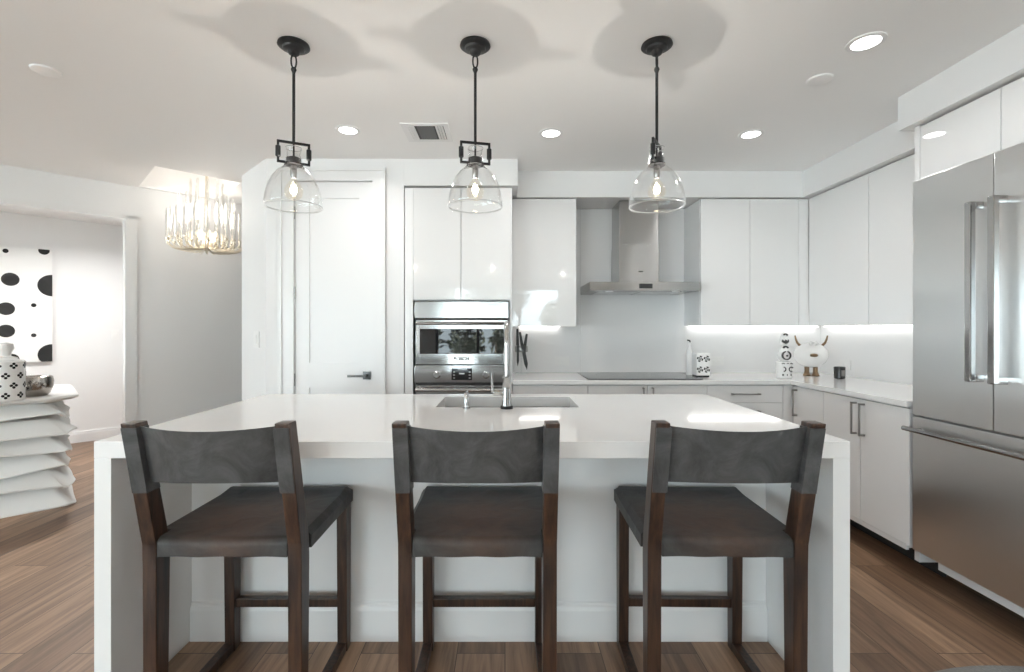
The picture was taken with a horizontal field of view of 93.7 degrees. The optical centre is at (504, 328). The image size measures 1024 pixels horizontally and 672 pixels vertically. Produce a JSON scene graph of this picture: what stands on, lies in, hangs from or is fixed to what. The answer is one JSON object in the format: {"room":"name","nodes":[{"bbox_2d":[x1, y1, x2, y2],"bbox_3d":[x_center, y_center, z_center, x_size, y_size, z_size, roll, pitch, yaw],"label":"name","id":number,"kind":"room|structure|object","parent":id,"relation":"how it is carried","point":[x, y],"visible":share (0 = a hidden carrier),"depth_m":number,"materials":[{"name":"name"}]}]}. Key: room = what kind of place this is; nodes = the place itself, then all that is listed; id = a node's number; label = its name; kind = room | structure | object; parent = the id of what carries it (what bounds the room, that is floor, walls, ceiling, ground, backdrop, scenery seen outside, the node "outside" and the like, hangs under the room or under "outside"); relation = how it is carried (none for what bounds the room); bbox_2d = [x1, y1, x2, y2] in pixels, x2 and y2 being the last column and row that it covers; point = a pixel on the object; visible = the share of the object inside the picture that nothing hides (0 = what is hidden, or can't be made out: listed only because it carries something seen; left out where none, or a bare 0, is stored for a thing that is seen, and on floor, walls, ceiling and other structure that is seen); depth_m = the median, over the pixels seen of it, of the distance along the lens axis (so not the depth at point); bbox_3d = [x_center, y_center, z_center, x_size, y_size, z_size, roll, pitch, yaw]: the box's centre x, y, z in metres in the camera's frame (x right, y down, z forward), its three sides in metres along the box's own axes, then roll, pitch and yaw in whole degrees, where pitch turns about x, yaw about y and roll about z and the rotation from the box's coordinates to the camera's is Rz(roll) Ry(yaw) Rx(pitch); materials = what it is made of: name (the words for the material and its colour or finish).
{"room":"kitchen","nodes":[
{"label":"kitchen","id":0,"kind":"room"},
{"bbox_2d":[0,211,122,432],"bbox_3d":[-4.693,0.031,5.653,0.120,2.508,12.000,0,0,45],"label":"wall","id":1,"kind":"structure","parent":0,"point":[87,257],"depth_m":5.47,"materials":[{"name":"white paint"}]},
{"bbox_2d":[0,246,51,361],"bbox_3d":[-5.321,-0.253,4.915,1.000,1.222,0.030,0,0,-45],"label":"painting","id":2,"kind":"object","parent":1,"relation":"attached to","point":[25,273],"visible":0.92,"depth_m":5.12,"materials":[{"name":"white fabric"}]},
{"bbox_2d":[68,427,120,442],"bbox_3d":[-5.351,1.224,4.897,0.018,0.122,10.000,0,0,45],"label":"baseboard","id":3,"kind":"structure","parent":1,"relation":"attached to","point":[98,434],"depth_m":5.51,"materials":[{"name":"white wood"}]},
{"bbox_2d":[0,164,241,425],"bbox_3d":[-3.753,0.031,3.652,0.120,2.508,10.500,0,0,45],"label":"wall","id":4,"kind":"structure","parent":0,"point":[189,305],"depth_m":4.33,"materials":[{"name":"white paint"}]},
{"bbox_2d":[0,197,136,422],"bbox_3d":[-4.245,0.154,3.158,0.153,2.261,2.904,0,0,45],"label":"trim","id":5,"kind":"structure","parent":4,"relation":"attached to","point":[129,221],"depth_m":4.09,"materials":[{"name":"white paint"}]},
{"bbox_2d":[242,159,265,400],"bbox_3d":[-1.709,0.031,3.845,0.546,2.508,0.571,0,0,45],"label":"wall","id":6,"kind":"structure","parent":0,"point":[254,180],"depth_m":3.65,"materials":[{"name":"white paint"}]},
{"bbox_2d":[253,331,259,347],"bbox_3d":[-1.855,0.080,3.580,0.120,0.120,0.009,0,0,45],"label":"light switch","id":7,"kind":"object","parent":6,"relation":"attached to","point":[256,335],"visible":1,"depth_m":3.56,"materials":[{"name":"white plastic"}]},
{"bbox_2d":[266,159,404,393],"bbox_3d":[-1.222,0.031,3.770,0.991,2.508,0.640,0,0,0],"label":"wall","id":8,"kind":"structure","parent":0,"point":[394,168],"depth_m":3.45,"materials":[{"name":"white paint"}]},
{"bbox_2d":[278,167,384,393],"bbox_3d":[-1.238,0.065,3.437,0.766,2.440,0.026,0,0,0],"label":"trim","id":9,"kind":"structure","parent":8,"relation":"attached to","point":[376,175],"depth_m":3.44,"materials":[{"name":"white wood"}]},
{"bbox_2d":[294,182,371,393],"bbox_3d":[-1.238,0.110,3.450,0.569,2.335,0.093,0,0,0],"label":"door","id":10,"kind":"structure","parent":8,"relation":"in","point":[333,287],"depth_m":3.47,"materials":[{"name":"white wood"}]},
{"bbox_2d":[404,24,1023,208],"bbox_3d":[0.982,-1.121,2.195,3.417,0.203,3.790,0,0,0],"label":"soffit","id":11,"kind":"object","parent":8,"relation":"attached to","point":[1000,63],"depth_m":3.45,"materials":[{"name":"white paint"}]},
{"bbox_2d":[0,0,1023,225],"bbox_3d":[-2.880,-1.427,1.650,11.440,0.432,13.900,0,0,0],"label":"ceiling","id":12,"kind":"structure","parent":0,"point":[159,95],"depth_m":2.36,"materials":[{"name":"white paint"}]},
{"bbox_2d":[165,176,241,254],"bbox_3d":[-2.585,-1.151,4.162,0.596,0.967,0.596,0,0,0],"label":"chandelier","id":13,"kind":"object","parent":12,"relation":"hanging from","point":[206,245],"visible":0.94,"depth_m":4.12,"materials":[{"name":"beige metal"}]},
{"bbox_2d":[263,36,322,212],"bbox_3d":[-0.909,-0.871,2.065,0.235,0.703,0.235,0,0,-26],"label":"pendant light","id":14,"kind":"object","parent":12,"relation":"hanging from","point":[295,47],"visible":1,"depth_m":2.06,"materials":[{"name":"black metal"}]},
{"bbox_2d":[335,125,359,134],"bbox_3d":[-0.966,-1.220,2.953,0.148,0.004,0.148,0,0,0],"label":"recessed light","id":15,"kind":"object","parent":12,"relation":"in","point":[343,129],"visible":1,"depth_m":2.95,"materials":[{"name":"white plastic"}]},
{"bbox_2d":[400,123,452,141],"bbox_3d":[-0.482,-1.218,2.985,0.284,0.010,0.276,0,0,0],"label":"ceiling vent","id":16,"kind":"object","parent":12,"relation":"in","point":[414,132],"visible":1,"depth_m":2.97,"materials":[{"name":"white metal"}]},
{"bbox_2d":[416,126,437,138],"bbox_3d":[-0.483,-1.220,2.985,0.102,0.003,0.200,0,0,0],"label":"grille","id":17,"kind":"object","parent":16,"relation":"attached to","point":[422,132],"depth_m":2.98,"materials":[{"name":"grey metal"}]},
{"bbox_2d":[448,36,502,212],"bbox_3d":[-0.128,-0.871,2.065,0.235,0.703,0.235,0,0,-13],"label":"pendant light","id":18,"kind":"object","parent":12,"relation":"hanging from","point":[475,46],"visible":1,"depth_m":2.05,"materials":[{"name":"black"}]},
{"bbox_2d":[539,128,562,137],"bbox_3d":[0.287,-1.220,2.998,0.148,0.004,0.148,0,0,0],"label":"recessed light","id":19,"kind":"object","parent":12,"relation":"in","point":[549,132],"visible":1,"depth_m":2.99,"materials":[{"name":"white plastic"}]},
{"bbox_2d":[629,36,685,212],"bbox_3d":[0.653,-0.871,2.065,0.235,0.703,0.235,0,0,32],"label":"pendant light","id":20,"kind":"object","parent":12,"relation":"hanging from","point":[656,46],"visible":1,"depth_m":2.05,"materials":[{"name":"black"}]},
{"bbox_2d":[738,129,763,138],"bbox_3d":[1.545,-1.220,3.014,0.148,0.004,0.148,0,0,0],"label":"recessed light","id":21,"kind":"object","parent":12,"relation":"in","point":[754,133],"visible":1,"depth_m":3.01,"materials":[{"name":"white plastic"}]},
{"bbox_2d":[845,31,887,52],"bbox_3d":[1.539,-1.220,2.047,0.148,0.004,0.148,0,0,0],"label":"recessed light","id":22,"kind":"object","parent":12,"relation":"in","point":[867,41],"visible":1,"depth_m":2.04,"materials":[{"name":"white plastic"}]},
{"bbox_2d":[0,440,1023,671],"bbox_3d":[-2.880,1.345,1.650,11.440,0.120,13.900,0,0,0],"label":"floor","id":23,"kind":"structure","parent":0,"point":[905,616],"depth_m":2.06,"materials":[{"name":"brown wood"}]},
{"bbox_2d":[0,385,78,518],"bbox_3d":[-3.978,0.886,3.395,1.412,0.803,1.028,0,0,-45],"label":"console table","id":24,"kind":"object","parent":23,"relation":"on","point":[35,473],"visible":0.96,"depth_m":3.41,"materials":[{"name":"white paint"}]},
{"bbox_2d":[0,342,25,401],"bbox_3d":[-3.375,0.287,3.240,0.202,0.394,0.202,0,0,0],"label":"vase","id":25,"kind":"object","parent":24,"relation":"on","point":[12,369],"visible":1,"depth_m":3.21,"materials":[{"name":"white ceramic"}]},
{"bbox_2d":[26,375,53,396],"bbox_3d":[-3.396,0.412,3.469,0.208,0.143,0.212,0,0,0],"label":"bowl","id":26,"kind":"object","parent":24,"relation":"on","point":[36,385],"visible":0.62,"depth_m":3.43,"materials":[{"name":"grey"}]},
{"bbox_2d":[120,420,352,671],"bbox_3d":[-0.874,0.780,1.666,0.500,1.010,0.599,0,0,0],"label":"counter stool","id":27,"kind":"object","parent":23,"relation":"on","point":[285,520],"visible":1,"depth_m":1.48,"materials":[{"name":"brown wood"}]},
{"bbox_2d":[405,188,511,393],"bbox_3d":[-0.336,0.133,3.772,0.772,2.305,0.633,0,0,0],"label":"tall cabinet","id":28,"kind":"object","parent":23,"relation":"on","point":[451,255],"visible":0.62,"depth_m":3.46,"materials":[{"name":"white"}]},
{"bbox_2d":[415,302,507,393],"bbox_3d":[-0.312,0.289,3.585,0.675,0.971,0.410,0,0,0],"label":"wall oven","id":29,"kind":"object","parent":28,"relation":"in","point":[458,345],"visible":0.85,"depth_m":3.44,"materials":[{"name":"silver metal"}]},
{"bbox_2d":[392,420,559,671],"bbox_3d":[-0.085,0.780,1.666,0.500,1.010,0.599,0,0,0],"label":"counter stool","id":30,"kind":"object","parent":23,"relation":"on","point":[445,521],"visible":1,"depth_m":1.48,"materials":[{"name":"grey leather"}]},
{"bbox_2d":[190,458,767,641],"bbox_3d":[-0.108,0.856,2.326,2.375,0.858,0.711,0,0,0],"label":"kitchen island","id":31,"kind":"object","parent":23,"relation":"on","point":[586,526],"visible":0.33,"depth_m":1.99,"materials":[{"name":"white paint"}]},
{"bbox_2d":[94,394,849,671],"bbox_3d":[-0.108,0.828,2.152,2.489,0.914,1.144,0,0,0],"label":"island countertop","id":32,"kind":"structure","parent":31,"relation":"on","point":[328,425],"depth_m":1.75,"materials":[{"name":"white stone"}]},
{"bbox_2d":[463,390,469,408],"bbox_3d":[-0.178,0.329,2.254,0.034,0.084,0.092,0,0,0],"label":"soap dispenser","id":33,"kind":"object","parent":32,"relation":"on","point":[466,394],"visible":1,"depth_m":2.21,"materials":[{"name":"silver metal"}]},
{"bbox_2d":[491,321,512,409],"bbox_3d":[-0.014,0.166,2.324,0.102,0.410,0.235,0,0,0],"label":"faucet","id":34,"kind":"object","parent":32,"relation":"on","point":[505,392],"visible":1,"depth_m":2.22,"materials":[{"name":"silver metal"}]},
{"bbox_2d":[512,384,587,393],"bbox_3d":[0.327,0.845,3.764,0.544,0.880,0.648,0,0,0],"label":"base cabinet","id":35,"kind":"object","parent":23,"relation":"on","point":[516,388],"visible":0.09,"depth_m":3.47,"materials":[{"name":"white wood"}]},
{"bbox_2d":[587,384,706,394],"bbox_3d":[1.031,0.845,3.764,0.860,0.880,0.648,0,0,0],"label":"base cabinet","id":36,"kind":"object","parent":23,"relation":"on","point":[592,388],"visible":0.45,"depth_m":3.47,"materials":[{"name":"white wood"}]},
{"bbox_2d":[614,420,825,671],"bbox_3d":[0.691,0.780,1.666,0.500,1.010,0.599,0,0,1],"label":"counter stool","id":37,"kind":"object","parent":23,"relation":"on","point":[664,520],"visible":1,"depth_m":1.48,"materials":[{"name":"grey leather"}]},
{"bbox_2d":[706,384,792,422],"bbox_3d":[1.776,0.845,3.764,0.625,0.880,0.648,0,0,0],"label":"base cabinet","id":38,"kind":"object","parent":23,"relation":"on","point":[767,399],"visible":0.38,"depth_m":3.47,"materials":[{"name":"white wood"}]},
{"bbox_2d":[792,385,852,525],"bbox_3d":[2.363,0.845,3.288,0.650,0.880,0.325,0,0,0],"label":"base cabinet","id":39,"kind":"object","parent":23,"relation":"on","point":[807,403],"visible":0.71,"depth_m":3.29,"materials":[{"name":"white wood"}]},
{"bbox_2d":[824,391,893,548],"bbox_3d":[2.363,0.845,2.962,0.650,0.880,0.323,0,0,0],"label":"base cabinet","id":40,"kind":"object","parent":23,"relation":"on","point":[840,410],"visible":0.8,"depth_m":2.88,"materials":[{"name":"white wood"}]},
{"bbox_2d":[858,399,945,576],"bbox_3d":[2.363,0.845,2.629,0.650,0.880,0.339,0,0,0],"label":"base cabinet","id":41,"kind":"object","parent":23,"relation":"on","point":[886,449],"visible":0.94,"depth_m":2.59,"materials":[{"name":"white wood"}]},
{"bbox_2d":[512,372,912,406],"bbox_3d":[1.371,0.386,3.272,2.635,0.029,1.633,0,0,0],"label":"countertop","id":42,"kind":"structure","parent":41,"relation":"on","point":[899,394],"depth_m":3.45,"materials":[{"name":"white stone"}]},
{"bbox_2d":[515,346,527,373],"bbox_3d":[0.134,0.255,3.930,0.090,0.231,0.090,0,0,42],"label":"stand","id":43,"kind":"object","parent":42,"relation":"on","point":[520,349],"visible":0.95,"depth_m":3.92,"materials":[{"name":"clear plastic"}]},
{"bbox_2d":[516,329,518,365],"bbox_3d":[0.103,0.152,3.903,0.025,0.307,0.018,0,0,0],"label":"knife","id":44,"kind":"object","parent":43,"relation":"in","point":[517,330],"visible":1,"depth_m":3.90,"materials":[{"name":"black plastic"}]},
{"bbox_2d":[519,332,527,368],"bbox_3d":[0.148,0.180,3.884,0.073,0.310,0.018,0,0,0],"label":"knife","id":45,"kind":"object","parent":43,"relation":"in","point":[520,335],"visible":1,"depth_m":3.88,"materials":[{"name":"black plastic"}]},
{"bbox_2d":[523,334,527,351],"bbox_3d":[0.168,0.131,3.903,0.035,0.181,0.018,0,0,0],"label":"knife","id":46,"kind":"object","parent":43,"relation":"in","point":[526,335],"visible":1,"depth_m":3.89,"materials":[{"name":"black plastic"}]},
{"bbox_2d":[578,373,702,379],"bbox_3d":[1.026,0.367,3.750,0.840,0.006,0.500,0,0,0],"label":"cooktop","id":47,"kind":"object","parent":42,"relation":"in","point":[590,376],"visible":1,"depth_m":3.67,"materials":[{"name":"black glass"}]},
{"bbox_2d":[686,339,692,374],"bbox_3d":[1.484,0.228,3.860,0.056,0.285,0.056,0,0,0],"label":"bottle","id":48,"kind":"object","parent":42,"relation":"on","point":[689,351],"visible":0.9,"depth_m":3.84,"materials":[{"name":"white ceramic"}]},
{"bbox_2d":[692,353,709,376],"bbox_3d":[1.513,0.278,3.709,0.104,0.184,0.101,0,0,0],"label":"jar","id":49,"kind":"object","parent":42,"relation":"on","point":[700,361],"visible":1,"depth_m":3.66,"materials":[{"name":"white ceramic"}]},
{"bbox_2d":[776,332,792,378],"bbox_3d":[2.102,0.198,3.619,0.106,0.344,0.108,0,0,0],"label":"figurine","id":50,"kind":"object","parent":42,"relation":"on","point":[784,367],"visible":1,"depth_m":3.59,"materials":[{"name":"white ceramic"}]},
{"bbox_2d":[793,335,828,375],"bbox_3d":[2.413,0.211,3.782,0.248,0.318,0.146,0,0,14],"label":"figurine","id":51,"kind":"object","parent":42,"relation":"on","point":[810,354],"visible":1,"depth_m":3.75,"materials":[{"name":"white ceramic"}]},
{"bbox_2d":[834,366,845,378],"bbox_3d":[2.485,0.326,3.564,0.074,0.088,0.076,0,0,0],"label":"candle cup","id":52,"kind":"object","parent":42,"relation":"on","point":[839,372],"visible":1,"depth_m":3.54,"materials":[{"name":"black glass"}]},
{"bbox_2d":[901,142,1023,616],"bbox_3d":[2.343,0.269,2.029,0.674,2.032,0.818,0,0,0],"label":"refrigerator","id":53,"kind":"object","parent":23,"relation":"on","point":[968,432],"visible":1,"depth_m":2.10,"materials":[{"name":"silver metal"}]},
{"bbox_2d":[934,665,1023,671],"bbox_3d":[1.850,1.280,0.895,1.870,0.008,1.870,0,0,0],"label":"rug","id":54,"kind":"object","parent":23,"relation":"on","point":[984,668],"visible":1,"depth_m":1.80,"materials":[{"name":"grey fabric"}]},
{"bbox_2d":[512,209,820,402],"bbox_3d":[0.495,0.031,4.165,4.390,2.508,0.150,0,0,0],"label":"wall","id":55,"kind":"structure","parent":0,"point":[743,349],"depth_m":4.09,"materials":[{"name":"white paint"}]},
{"bbox_2d":[512,199,575,326],"bbox_3d":[0.305,-0.512,3.909,0.502,0.997,0.358,0,0,0],"label":"upper cabinet","id":56,"kind":"object","parent":55,"relation":"attached to","point":[543,230],"depth_m":3.73,"materials":[{"name":"white laminate"}]},
{"bbox_2d":[580,209,684,371],"bbox_3d":[1.085,-0.324,4.083,0.890,1.388,0.011,0,0,0],"label":"backsplash","id":57,"kind":"structure","parent":55,"relation":"attached to","point":[619,333],"depth_m":4.08,"materials":[{"name":"white tile"}]},
{"bbox_2d":[580,200,700,294],"bbox_3d":[1.056,-0.652,3.845,0.833,0.735,0.465,0,0,0],"label":"range hood","id":58,"kind":"object","parent":55,"relation":"attached to","point":[635,247],"visible":1,"depth_m":3.80,"materials":[{"name":"silver metal"}]},
{"bbox_2d":[710,357,723,365],"bbox_3d":[1.800,0.275,4.085,0.120,0.075,0.008,0,0,0],"label":"wall outlet","id":59,"kind":"object","parent":55,"relation":"attached to","point":[714,361],"visible":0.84,"depth_m":4.08,"materials":[{"name":"white plastic"}]},
{"bbox_2d":[684,199,807,325],"bbox_3d":[1.940,-0.517,3.909,0.839,0.988,0.358,0,0,0],"label":"upper cabinet","id":60,"kind":"object","parent":55,"relation":"attached to","point":[748,258],"visible":1,"depth_m":3.73,"materials":[{"name":"white laminate"}]},
{"bbox_2d":[688,326,817,326],"bbox_3d":[2.100,-0.018,4.064,1.080,0.008,0.039,0,0,0],"label":"light strip","id":61,"kind":"object","parent":60,"relation":"attached to","point":[688,326],"visible":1,"depth_m":4.04,"materials":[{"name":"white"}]},
{"bbox_2d":[821,325,912,384],"bbox_3d":[2.765,0.031,1.700,0.150,2.508,13.800,0,0,0],"label":"wall","id":62,"kind":"structure","parent":0,"point":[874,353],"depth_m":3.50,"materials":[{"name":"white paint"}]},
{"bbox_2d":[840,360,850,369],"bbox_3d":[2.685,0.285,3.790,0.008,0.075,0.120,0,0,0],"label":"wall outlet","id":63,"kind":"object","parent":62,"relation":"attached to","point":[843,363],"visible":0.92,"depth_m":3.77,"materials":[{"name":"white plastic"}]},
{"bbox_2d":[809,154,914,325],"bbox_3d":[2.524,-0.518,3.109,0.328,0.986,1.238,0,0,0],"label":"upper cabinet","id":64,"kind":"object","parent":62,"relation":"attached to","point":[861,228],"visible":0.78,"depth_m":3.14,"materials":[{"name":"white laminate"}]},
{"bbox_2d":[824,325,912,326],"bbox_3d":[2.664,-0.018,3.240,0.039,0.008,1.480,0,0,0],"label":"light strip","id":65,"kind":"object","parent":64,"relation":"attached to","point":[902,325],"visible":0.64,"depth_m":3.44,"materials":[{"name":"white plastic"}]},
{"bbox_2d":[915,125,935,561],"bbox_3d":[2.404,0.077,2.470,0.568,2.236,0.030,0,0,0],"label":"end panel","id":66,"kind":"object","parent":62,"relation":"attached to","point":[919,557],"visible":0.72,"depth_m":2.46,"materials":[{"name":"white laminate"}]},
{"bbox_2d":[920,77,1023,178],"bbox_3d":[2.404,-0.896,2.026,0.568,0.274,0.852,0,0,0],"label":"upper cabinet","id":67,"kind":"object","parent":62,"relation":"attached to","point":[993,122],"visible":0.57,"depth_m":2.17,"materials":[{"name":"white laminate"}]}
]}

